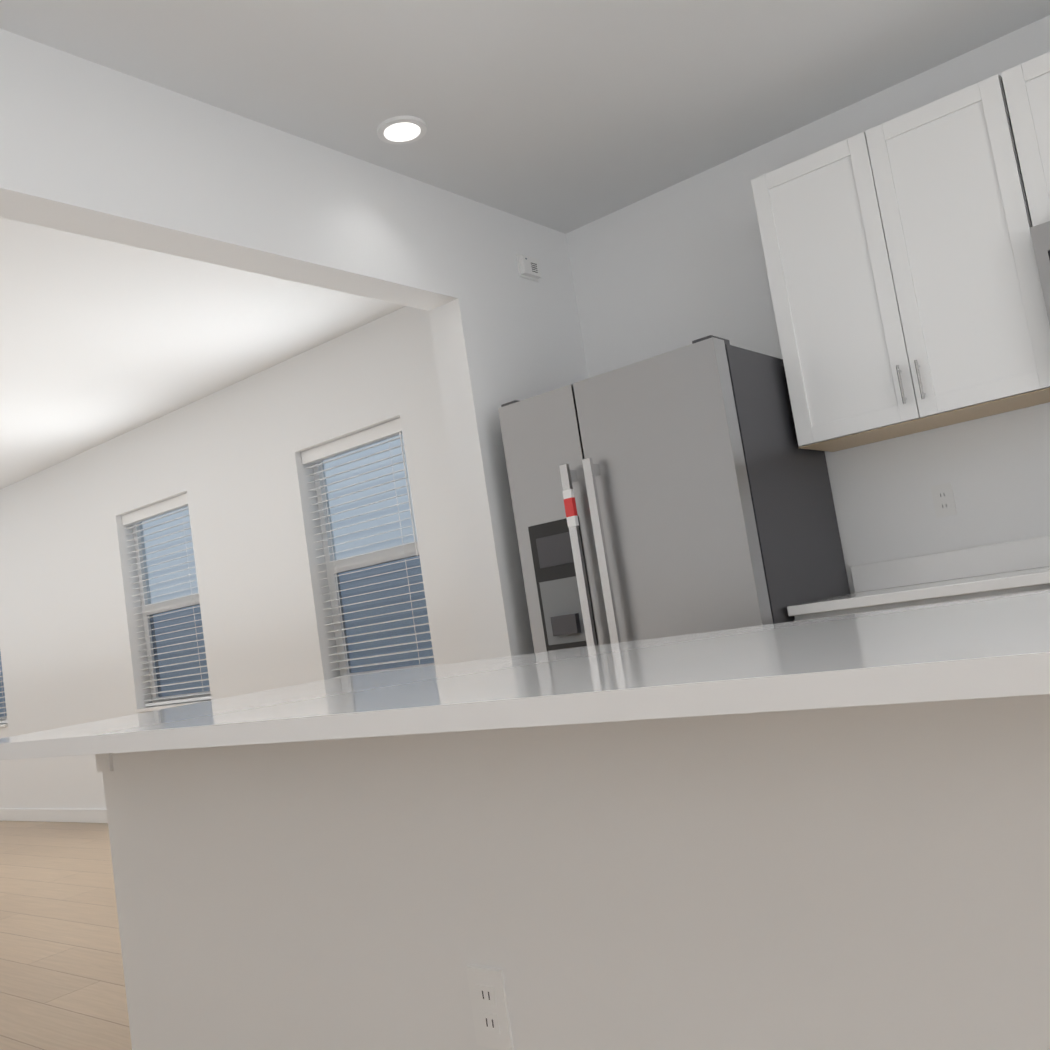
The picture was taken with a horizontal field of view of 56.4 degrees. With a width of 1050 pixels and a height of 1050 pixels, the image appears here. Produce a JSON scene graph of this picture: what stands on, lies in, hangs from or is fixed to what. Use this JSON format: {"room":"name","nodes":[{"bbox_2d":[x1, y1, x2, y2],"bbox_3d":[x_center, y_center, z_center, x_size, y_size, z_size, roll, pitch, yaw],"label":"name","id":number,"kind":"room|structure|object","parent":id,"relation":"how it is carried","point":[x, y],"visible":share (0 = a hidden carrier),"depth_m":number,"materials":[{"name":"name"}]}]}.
{"room":"kitchen","nodes":[
{"label":"kitchen","id":0,"kind":"room"},
{"bbox_2d":[0,821,131,1049],"bbox_3d":[-3.687,1.934,3.162,19.600,0.100,7.400,-13,-7,38],"label":"floor","id":1,"kind":"structure","parent":0,"point":[62,983],"depth_m":3.96,"materials":[{"name":"brown wood"}]},
{"bbox_2d":[96,698,1049,1049],"bbox_3d":[0.136,0.723,1.797,2.064,0.887,0.775,-13,-7,38],"label":"kitchen island","id":2,"kind":"object","parent":1,"relation":"on","point":[820,834],"depth_m":1.34,"materials":[{"name":"white paint"}]},
{"bbox_2d":[0,590,1049,759],"bbox_3d":[-0.011,0.274,1.759,2.240,0.032,1.055,-13,-7,38],"label":"island countertop","id":3,"kind":"structure","parent":2,"relation":"on","point":[990,649],"depth_m":1.21,"materials":[{"name":"white stone"}]},
{"bbox_2d":[498,335,849,652],"bbox_3d":[0.604,0.355,3.603,0.915,1.817,0.839,-13,-7,38],"label":"refrigerator","id":4,"kind":"object","parent":1,"relation":"on","point":[685,490],"visible":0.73,"depth_m":3.32,"materials":[{"name":"silver metal"}]},
{"bbox_2d":[787,536,1049,620],"bbox_3d":[1.432,0.588,3.114,0.854,1.020,0.643,-13,-7,38],"label":"countertop","id":5,"kind":"structure","parent":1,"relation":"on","point":[1008,568],"depth_m":3.27,"materials":[{"name":"white stone"}]},
{"bbox_2d":[0,29,588,659],"bbox_3d":[-1.464,0.070,2.148,0.160,2.715,5.750,-13,-7,38],"label":"wall","id":6,"kind":"structure","parent":0,"point":[96,151],"depth_m":3.35,"materials":[{"name":"white paint"}]},
{"bbox_2d":[516,254,540,281],"bbox_3d":[0.020,-1.102,4.180,0.028,0.100,0.130,-13,-7,38],"label":"sensor","id":7,"kind":"object","parent":6,"relation":"attached to","point":[528,267],"visible":1,"depth_m":4.16,"materials":[{"name":"white plastic"}]},
{"bbox_2d":[0,15,1049,808],"bbox_3d":[-0.599,0.242,5.266,16.850,2.715,0.200,-13,-7,38],"label":"wall","id":8,"kind":"structure","parent":0,"point":[678,265],"depth_m":5.46,"materials":[{"name":"white paint"}]},
{"bbox_2d":[0,652,7,726],"bbox_3d":[-4.679,1.057,8.502,0.866,1.396,0.190,-13,-7,38],"label":"window","id":9,"kind":"structure","parent":8,"relation":"in","point":[3,721],"depth_m":8.37,"materials":[{"name":"white"}]},
{"bbox_2d":[0,808,107,822],"bbox_3d":[-3.191,2.152,7.227,9.480,0.100,0.030,-13,-7,38],"label":"baseboard","id":10,"kind":"structure","parent":8,"relation":"attached to","point":[66,815],"depth_m":7.54,"materials":[{"name":"white wood"}]},
{"bbox_2d":[122,493,210,711],"bbox_3d":[-2.421,0.541,6.692,0.906,1.396,0.190,-13,-7,38],"label":"window","id":11,"kind":"structure","parent":8,"relation":"in","point":[136,519],"depth_m":6.77,"materials":[{"name":"white"}]},
{"bbox_2d":[301,418,434,677],"bbox_3d":[-0.854,0.182,5.436,0.886,1.396,0.190,-13,-7,38],"label":"window","id":12,"kind":"structure","parent":8,"relation":"in","point":[316,457],"depth_m":5.50,"materials":[{"name":"white"}]},
{"bbox_2d":[751,61,1049,451],"bbox_3d":[1.342,-0.846,3.352,0.911,0.995,0.331,-13,-7,38],"label":"upper cabinet","id":13,"kind":"object","parent":8,"relation":"attached to","point":[904,280],"depth_m":3.21,"materials":[{"name":"white wood"}]},
{"bbox_2d":[930,482,956,517],"bbox_3d":[1.484,-0.087,3.468,0.070,0.116,0.007,-13,-7,38],"label":"electrical outlet plate","id":14,"kind":"object","parent":8,"relation":"attached to","point":[943,500],"visible":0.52,"depth_m":3.46,"materials":[{"name":"white plastic"}]},
{"bbox_2d":[1027,51,1049,174],"bbox_3d":[1.905,-1.219,2.895,0.770,0.517,0.331,-13,-7,38],"label":"upper cabinet","id":15,"kind":"object","parent":8,"relation":"attached to","point":[1038,68],"depth_m":2.96,"materials":[{"name":"white wood"}]},
{"bbox_2d":[1029,221,1049,324],"bbox_3d":[1.943,-0.732,2.803,0.762,0.457,0.445,-13,-7,38],"label":"microwave","id":16,"kind":"object","parent":15,"relation":"attached to","point":[1040,235],"visible":1,"depth_m":2.90,"materials":[{"name":"silver metal"}]},
{"bbox_2d":[0,0,1049,488],"bbox_3d":[-4.107,-0.846,3.432,19.600,0.120,7.400,-13,-7,38],"label":"ceiling","id":17,"kind":"structure","parent":0,"point":[564,116],"depth_m":3.39,"materials":[{"name":"white paint"}]},
{"bbox_2d":[377,116,426,144],"bbox_3d":[-0.420,-1.345,3.335,0.169,0.015,0.169,-10,-6,14],"label":"recessed light","id":18,"kind":"object","parent":17,"relation":"in","point":[398,130],"visible":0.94,"depth_m":3.30,"materials":[{"name":"white plastic"}]},
{"label":"outside","id":19,"kind":"structure","parent":0,"visible":0},
{"bbox_2d":[0,434,433,716],"bbox_3d":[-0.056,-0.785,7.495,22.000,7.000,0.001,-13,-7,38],"label":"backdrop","id":20,"kind":"structure","parent":19,"point":[360,542],"depth_m":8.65,"materials":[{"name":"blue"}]}
]}

